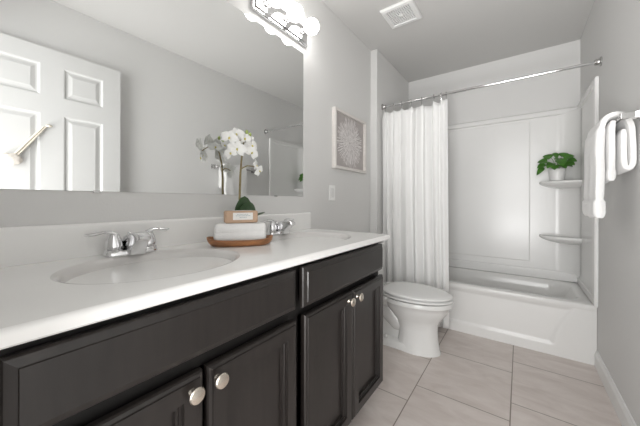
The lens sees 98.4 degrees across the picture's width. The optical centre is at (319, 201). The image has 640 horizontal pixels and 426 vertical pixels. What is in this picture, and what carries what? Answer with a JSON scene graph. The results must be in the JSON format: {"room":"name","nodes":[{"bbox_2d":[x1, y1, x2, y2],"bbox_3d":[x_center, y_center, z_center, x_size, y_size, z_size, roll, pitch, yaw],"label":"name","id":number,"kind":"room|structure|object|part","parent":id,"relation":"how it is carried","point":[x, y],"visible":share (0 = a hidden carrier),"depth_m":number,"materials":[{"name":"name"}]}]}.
{"room":"bathroom","nodes":[
{"label":"bathroom","id":0,"kind":"room"},
{"bbox_2d":[0,0,370,232],"bbox_3d":[-0.297,-0.160,1.665,0.120,2.565,2.489,0,0,36],"label":"wall","id":1,"kind":"structure","parent":0,"point":[336,63],"depth_m":1.90,"materials":[{"name":"white paint"}]},
{"bbox_2d":[0,0,302,196],"bbox_3d":[-0.534,-0.500,1.228,0.006,0.943,1.443,0,0,36],"label":"wall mirror","id":2,"kind":"object","parent":1,"relation":"attached to","point":[96,96],"visible":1,"depth_m":1.05,"materials":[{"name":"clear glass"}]},
{"bbox_2d":[0,212,310,267],"bbox_3d":[-0.512,0.127,1.248,0.019,0.111,1.517,0,0,36],"label":"backsplash","id":3,"kind":"structure","parent":1,"relation":"attached to","point":[19,245],"depth_m":0.89,"materials":[{"name":"stone"}]},
{"bbox_2d":[250,0,318,47],"bbox_3d":[-0.173,-1.079,1.604,0.146,0.123,0.463,0,0,36],"label":"vanity light bar","id":4,"kind":"object","parent":1,"relation":"attached to","point":[287,22],"visible":1,"depth_m":1.60,"materials":[{"name":"white glass"}]},
{"bbox_2d":[264,0,270,6],"bbox_3d":[-0.280,-1.093,1.513,0.022,0.046,0.046,0,0,36],"label":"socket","id":5,"kind":"object","parent":4,"relation":"attached to","point":[266,2],"depth_m":1.50,"materials":[{"name":"metal"}]},
{"bbox_3d":[-0.234,-1.093,1.480,0.100,0.095,0.095,0,0,36],"label":"bulb","id":6,"kind":"part","parent":4,"relation":"part of","materials":[{"name":"white glass"}]},
{"bbox_2d":[284,13,289,21],"bbox_3d":[-0.190,-1.093,1.637,0.022,0.046,0.046,0,0,36],"label":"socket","id":7,"kind":"object","parent":4,"relation":"attached to","point":[286,19],"depth_m":1.63,"materials":[{"name":"metal"}]},
{"bbox_3d":[-0.144,-1.093,1.604,0.100,0.095,0.095,0,0,36],"label":"bulb","id":8,"kind":"part","parent":4,"relation":"part of","materials":[{"name":"white glass"}]},
{"bbox_3d":[-0.055,-1.093,1.728,0.100,0.095,0.095,0,0,36],"label":"bulb","id":9,"kind":"part","parent":4,"relation":"part of","materials":[{"name":"white glass"}]},
{"bbox_2d":[329,185,334,200],"bbox_3d":[0.093,-0.065,2.094,0.009,0.118,0.078,0,0,36],"label":"light switch","id":10,"kind":"object","parent":1,"relation":"attached to","point":[331,187],"visible":1,"depth_m":2.09,"materials":[{"name":"plastic"}]},
{"bbox_2d":[332,106,366,173],"bbox_3d":[0.257,-0.484,2.299,0.031,0.463,0.520,0,0,36],"label":"framed picture","id":11,"kind":"object","parent":1,"relation":"attached to","point":[349,132],"visible":1,"depth_m":2.27,"materials":[{"name":"paper"}]},
{"bbox_2d":[337,112,362,169],"bbox_3d":[0.247,-0.484,2.306,0.006,0.423,0.480,0,0,36],"label":"print","id":12,"kind":"object","parent":11,"relation":"attached to","point":[349,130],"depth_m":2.30,"materials":[{"name":"paper"}]},
{"bbox_2d":[370,49,408,241],"bbox_3d":[0.727,-0.157,3.025,0.185,2.565,0.914,0,0,36],"label":"wall","id":13,"kind":"structure","parent":0,"point":[388,86],"depth_m":2.65,"materials":[{"name":"white paint"}]},
{"bbox_2d":[321,0,594,82],"bbox_3d":[0.660,-1.480,1.526,1.829,0.080,3.623,0,0,36],"label":"ceiling","id":14,"kind":"structure","parent":0,"point":[450,35],"depth_m":2.32,"materials":[{"name":"grey paint"}]},
{"bbox_2d":[380,0,421,28],"bbox_3d":[0.622,-1.428,2.113,0.242,0.022,0.252,0,0,36],"label":"ceiling vent","id":15,"kind":"object","parent":14,"relation":"in","point":[403,12],"visible":1,"depth_m":2.10,"materials":[{"name":"paint"}]},
{"bbox_2d":[386,4,415,25],"bbox_3d":[0.622,-1.427,2.113,0.178,0.006,0.188,0,0,36],"label":"grille","id":16,"kind":"object","parent":15,"relation":"attached to","point":[403,14],"depth_m":2.11,"materials":[{"name":"paint"}]},
{"bbox_2d":[348,327,621,425],"bbox_3d":[0.357,1.164,1.117,1.829,0.080,4.633,0,0,36],"label":"floor","id":17,"kind":"structure","parent":0,"point":[474,380],"depth_m":1.65,"materials":[{"name":"tile"}]},
{"bbox_2d":[0,243,382,425],"bbox_3d":[-0.290,0.670,1.077,0.577,0.906,1.486,0,0,36],"label":"vanity cabinet","id":18,"kind":"object","parent":17,"relation":"on","point":[302,344],"visible":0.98,"depth_m":0.72,"materials":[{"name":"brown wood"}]},
{"bbox_3d":[-0.382,0.694,0.537,0.038,0.587,0.318,0,0,36],"label":"cabinet door","id":19,"kind":"part","parent":18,"relation":"part of","materials":[{"name":"brown wood"}]},
{"bbox_3d":[-0.282,0.299,0.675,0.038,0.133,0.658,0,0,36],"label":"drawer","id":20,"kind":"part","parent":18,"relation":"part of","materials":[{"name":"brown wood"}]},
{"bbox_2d":[0,212,389,349],"bbox_3d":[-0.288,0.187,1.088,0.570,0.230,1.521,0,0,36],"label":"countertop","id":21,"kind":"structure","parent":18,"relation":"on","point":[55,278],"depth_m":0.79,"materials":[{"name":"stone"}]},
{"bbox_2d":[83,227,169,257],"bbox_3d":[-0.617,0.137,0.930,0.142,0.084,0.257,0,0,36],"label":"faucet","id":22,"kind":"object","parent":21,"relation":"on","point":[134,243],"visible":1,"depth_m":0.90,"materials":[{"name":"silver metal"}]},
{"bbox_3d":[-0.702,0.105,0.886,0.086,0.020,0.024,0,0,-45],"label":"lever","id":23,"kind":"part","parent":22,"relation":"part of","materials":[{"name":"silver metal"}]},
{"bbox_3d":[-0.680,0.136,0.912,0.053,0.067,0.053,0,0,36],"label":"handle","id":24,"kind":"part","parent":22,"relation":"part of","materials":[{"name":"silver metal"}]},
{"bbox_3d":[-0.650,0.170,0.954,0.060,0.018,0.160,0,0,36],"label":"plate","id":25,"kind":"part","parent":22,"relation":"part of","materials":[{"name":"silver metal"}]},
{"bbox_3d":[-0.615,0.138,0.929,0.137,0.076,0.057,0,0,36],"label":"spout","id":26,"kind":"part","parent":22,"relation":"part of","materials":[{"name":"silver metal"}]},
{"bbox_3d":[-0.619,0.136,0.996,0.053,0.067,0.053,0,0,36],"label":"handle","id":27,"kind":"part","parent":22,"relation":"part of","materials":[{"name":"silver metal"}]},
{"bbox_3d":[-0.602,0.106,1.025,0.024,0.020,0.086,0,0,26],"label":"lever","id":28,"kind":"part","parent":22,"relation":"part of","materials":[{"name":"silver metal"}]},
{"bbox_2d":[50,249,239,283],"bbox_3d":[-0.475,0.241,0.827,0.404,0.121,0.480,0,0,36],"label":"sink basin","id":29,"kind":"object","parent":21,"relation":"in","point":[161,265],"depth_m":0.84,"materials":[{"name":"white ceramic"}]},
{"bbox_2d":[207,235,272,246],"bbox_3d":[-0.328,0.162,1.145,0.264,0.037,0.128,0,0,-15],"label":"wooden tray","id":30,"kind":"object","parent":21,"relation":"on","point":[216,243],"visible":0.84,"depth_m":1.09,"materials":[{"name":"brown wood"}]},
{"bbox_2d":[213,222,265,240],"bbox_3d":[-0.328,0.129,1.145,0.208,0.081,0.092,0,0,-15],"label":"folded washcloth","id":31,"kind":"object","parent":30,"relation":"in","point":[257,230],"visible":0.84,"depth_m":1.10,"materials":[{"name":"white fabric"}]},
{"bbox_2d":[224,210,257,222],"bbox_3d":[-0.328,0.063,1.147,0.131,0.051,0.043,0,0,-28],"label":"soap box","id":32,"kind":"object","parent":31,"relation":"on","point":[234,216],"visible":1,"depth_m":1.13,"materials":[{"name":"cardboard"}]},
{"bbox_2d":[221,127,264,214],"bbox_3d":[-0.362,-0.079,1.316,0.120,0.518,0.260,0,0,13],"label":"potted orchid","id":33,"kind":"object","parent":21,"relation":"on","point":[241,143],"visible":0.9,"depth_m":1.29,"materials":[{"name":"white plant"}]},
{"bbox_3d":[-0.395,-0.282,1.211,0.077,0.064,0.014,0,0,-19],"label":"flower","id":34,"kind":"part","parent":33,"relation":"part of","materials":[{"name":"white plant"}]},
{"bbox_3d":[-0.398,-0.217,1.223,0.066,0.057,0.011,0,0,8],"label":"flower","id":35,"kind":"part","parent":33,"relation":"part of","materials":[{"name":"white plant"}]},
{"bbox_3d":[-0.382,-0.307,1.253,0.081,0.062,0.026,0,0,-26],"label":"flower","id":36,"kind":"part","parent":33,"relation":"part of","materials":[{"name":"white plant"}]},
{"bbox_3d":[-0.369,-0.239,1.235,0.054,0.072,0.073,0,0,36],"label":"flower","id":37,"kind":"part","parent":33,"relation":"part of","materials":[{"name":"white plant"}]},
{"bbox_3d":[-0.374,-0.093,1.274,0.036,0.391,0.105,0,0,3],"label":"stem","id":38,"kind":"part","parent":33,"relation":"part of","materials":[{"name":"green plant"}]},
{"bbox_3d":[-0.354,-0.297,1.286,0.082,0.059,0.027,0,0,-41],"label":"flower","id":39,"kind":"part","parent":33,"relation":"part of","materials":[{"name":"white plant"}]},
{"bbox_3d":[-0.329,-0.268,1.314,0.020,0.067,0.080,0,0,36],"label":"flower","id":40,"kind":"part","parent":33,"relation":"part of","materials":[{"name":"white plant"}]},
{"bbox_3d":[-0.320,-0.231,1.305,0.012,0.064,0.073,0,0,42],"label":"flower","id":41,"kind":"part","parent":33,"relation":"part of","materials":[{"name":"white plant"}]},
{"bbox_3d":[-0.300,-0.150,1.361,0.014,0.055,0.055,0,0,36],"label":"flower","id":42,"kind":"part","parent":33,"relation":"part of","materials":[{"name":"white plant"}]},
{"bbox_2d":[260,218,295,234],"bbox_3d":[-0.195,0.139,1.513,0.142,0.084,0.257,0,0,36],"label":"faucet","id":43,"kind":"object","parent":21,"relation":"on","point":[282,227],"visible":0.99,"depth_m":1.48,"materials":[{"name":"silver metal"}]},
{"bbox_3d":[-0.258,0.137,1.495,0.053,0.067,0.053,0,0,36],"label":"handle","id":44,"kind":"part","parent":43,"relation":"part of","materials":[{"name":"silver metal"}]},
{"bbox_3d":[-0.228,0.171,1.537,0.060,0.018,0.160,0,0,36],"label":"plate","id":45,"kind":"part","parent":43,"relation":"part of","materials":[{"name":"silver metal"}]},
{"bbox_3d":[-0.193,0.139,1.512,0.137,0.076,0.057,0,0,36],"label":"spout","id":46,"kind":"part","parent":43,"relation":"part of","materials":[{"name":"silver metal"}]},
{"bbox_2d":[271,232,350,241],"bbox_3d":[-0.053,0.242,1.411,0.404,0.121,0.480,0,0,36],"label":"sink basin","id":47,"kind":"object","parent":21,"relation":"in","point":[293,236],"depth_m":1.55,"materials":[{"name":"white ceramic"}]},
{"bbox_3d":[-0.280,0.435,0.622,0.028,0.037,0.037,0,0,36],"label":"knob","id":48,"kind":"part","parent":18,"relation":"part of","materials":[{"name":"silver metal"}]},
{"bbox_3d":[-0.242,0.435,0.673,0.028,0.037,0.037,0,0,36],"label":"knob","id":49,"kind":"part","parent":18,"relation":"part of","materials":[{"name":"silver metal"}]},
{"bbox_3d":[-0.186,0.695,0.808,0.038,0.587,0.328,0,0,36],"label":"cabinet door","id":50,"kind":"part","parent":18,"relation":"part of","materials":[{"name":"brown wood"}]},
{"bbox_3d":[0.035,0.695,1.113,0.038,0.587,0.332,0,0,36],"label":"cabinet door","id":51,"kind":"part","parent":18,"relation":"part of","materials":[{"name":"brown wood"}]},
{"bbox_3d":[0.135,0.303,1.250,0.038,0.142,0.688,0,0,36],"label":"drawer","id":52,"kind":"part","parent":18,"relation":"part of","materials":[{"name":"brown wood"}]},
{"bbox_3d":[0.138,0.436,1.198,0.028,0.037,0.037,0,0,36],"label":"knob","id":53,"kind":"part","parent":18,"relation":"part of","materials":[{"name":"silver metal"}]},
{"bbox_3d":[0.181,0.436,1.259,0.028,0.037,0.037,0,0,36],"label":"knob","id":54,"kind":"part","parent":18,"relation":"part of","materials":[{"name":"silver metal"}]},
{"bbox_3d":[0.236,0.696,1.391,0.038,0.587,0.339,0,0,36],"label":"cabinet door","id":55,"kind":"part","parent":18,"relation":"part of","materials":[{"name":"brown wood"}]},
{"bbox_2d":[378,242,453,357],"bbox_3d":[0.645,0.743,2.198,0.762,0.764,0.388,0,0,36],"label":"toilet","id":56,"kind":"object","parent":17,"relation":"on","point":[413,313],"visible":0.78,"depth_m":2.02,"materials":[{"name":"ceramic"}]},
{"bbox_3d":[0.406,0.558,2.365,0.171,0.336,0.354,0,0,36],"label":"tank","id":57,"kind":"part","parent":56,"relation":"part of","materials":[{"name":"ceramic"}]},
{"bbox_3d":[0.743,0.693,2.127,0.514,0.034,0.386,0,0,36],"label":"lid","id":58,"kind":"part","parent":56,"relation":"part of","materials":[{"name":"plastic"}]},
{"bbox_3d":[0.745,0.722,2.126,0.516,0.024,0.388,0,0,36],"label":"seat","id":59,"kind":"part","parent":56,"relation":"part of","materials":[{"name":"plastic"}]},
{"bbox_2d":[440,266,596,365],"bbox_3d":[1.480,0.921,2.611,1.520,0.412,0.691,0,0,36],"label":"bathtub","id":60,"kind":"object","parent":17,"relation":"on","point":[548,316],"visible":0.62,"depth_m":2.18,"materials":[{"name":"ceramic"}]},
{"bbox_2d":[408,40,579,124],"bbox_3d":[1.690,-0.155,2.953,1.829,2.565,0.100,0,0,36],"label":"wall","id":61,"kind":"structure","parent":0,"point":[557,90],"depth_m":2.75,"materials":[{"name":"white paint"}]},
{"bbox_2d":[448,76,598,306],"bbox_3d":[1.473,-0.066,2.598,1.520,1.558,0.726,0,0,36],"label":"shower surround","id":62,"kind":"object","parent":61,"relation":"attached to","point":[506,217],"visible":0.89,"depth_m":2.66,"materials":[{"name":"plastic"}]},
{"bbox_3d":[1.674,-0.065,2.877,1.518,1.558,0.038,0,0,36],"label":"panel","id":63,"kind":"part","parent":62,"relation":"part of","materials":[{"name":"plastic"}]},
{"bbox_2d":[537,153,576,180],"bbox_3d":[2.080,-0.308,2.437,0.252,0.253,0.184,0,0,16],"label":"potted plant","id":64,"kind":"object","parent":62,"relation":"on","point":[556,174],"visible":0.98,"depth_m":2.41,"materials":[{"name":"green plant"}]},
{"bbox_3d":[2.096,-0.233,2.440,0.118,0.104,0.118,0,0,36],"label":"pot","id":65,"kind":"part","parent":64,"relation":"part of","materials":[{"name":"white ceramic"}]},
{"bbox_2d":[539,234,581,244],"bbox_3d":[2.111,0.340,2.437,0.272,0.064,0.205,0,0,36],"label":"corner shelf","id":66,"kind":"object","parent":62,"relation":"attached to","point":[555,239],"depth_m":2.43,"materials":[{"name":"plastic"}]},
{"bbox_2d":[539,180,581,188],"bbox_3d":[2.112,-0.148,2.437,0.272,0.064,0.205,0,0,36],"label":"corner shelf","id":67,"kind":"object","parent":62,"relation":"attached to","point":[543,184],"depth_m":2.39,"materials":[{"name":"plastic"}]},
{"bbox_3d":[2.079,-0.064,2.158,0.022,1.558,0.724,0,0,36],"label":"panel","id":68,"kind":"part","parent":62,"relation":"part of","materials":[{"name":"plastic"}]},
{"bbox_2d":[580,0,639,425],"bbox_3d":[1.355,-0.155,1.034,0.120,2.565,3.403,0,0,36],"label":"wall","id":69,"kind":"structure","parent":0,"point":[611,31],"depth_m":1.49,"materials":[{"name":"white paint"}]},
{"bbox_2d":[381,56,602,109],"bbox_3d":[1.227,-0.919,2.255,1.523,0.060,0.060,0,0,36],"label":"shower curtain rod","id":70,"kind":"object","parent":69,"relation":"attached to","point":[597,61],"visible":1,"depth_m":2.12,"materials":[{"name":"silver metal"}]},
{"bbox_2d":[383,99,448,327],"bbox_3d":[0.862,0.100,2.522,0.590,1.961,0.073,0,0,34],"label":"shower curtain","id":71,"kind":"object","parent":70,"relation":"hanging from","point":[415,140],"visible":0.85,"depth_m":2.50,"materials":[{"name":"fabric"}]},
{"bbox_2d":[595,350,636,425],"bbox_3d":[1.094,1.070,0.791,0.014,0.112,2.707,0,0,36],"label":"baseboard","id":72,"kind":"structure","parent":69,"relation":"attached to","point":[623,413],"depth_m":1.51,"materials":[{"name":"paint"}]},
{"bbox_2d":[615,110,639,123],"bbox_3d":[1.522,-0.376,1.430,0.076,0.052,0.608,0,0,36],"label":"towel bar","id":73,"kind":"object","parent":69,"relation":"attached to","point":[634,114],"visible":0.34,"depth_m":1.20,"materials":[{"name":"metal"}]},
{"bbox_2d":[582,111,636,217],"bbox_3d":[1.451,-0.168,1.398,0.147,0.505,0.300,0,0,36],"label":"bath towel","id":74,"kind":"object","parent":73,"relation":"hanging from","point":[593,204],"visible":0.86,"depth_m":1.31,"materials":[{"name":"white fabric"}]},
{"bbox_2d":[605,120,615,183],"bbox_3d":[1.438,-0.235,1.399,0.039,0.286,0.294,0,0,36],"label":"hand towel","id":75,"kind":"object","parent":73,"relation":"hanging from","point":[610,141],"visible":0.41,"depth_m":1.28,"materials":[{"name":"white fabric"}]},
{"bbox_3d":[1.355,-0.376,1.207,0.068,0.034,0.034,0,0,36],"label":"post","id":76,"kind":"part","parent":73,"relation":"part of","materials":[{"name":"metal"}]}
]}

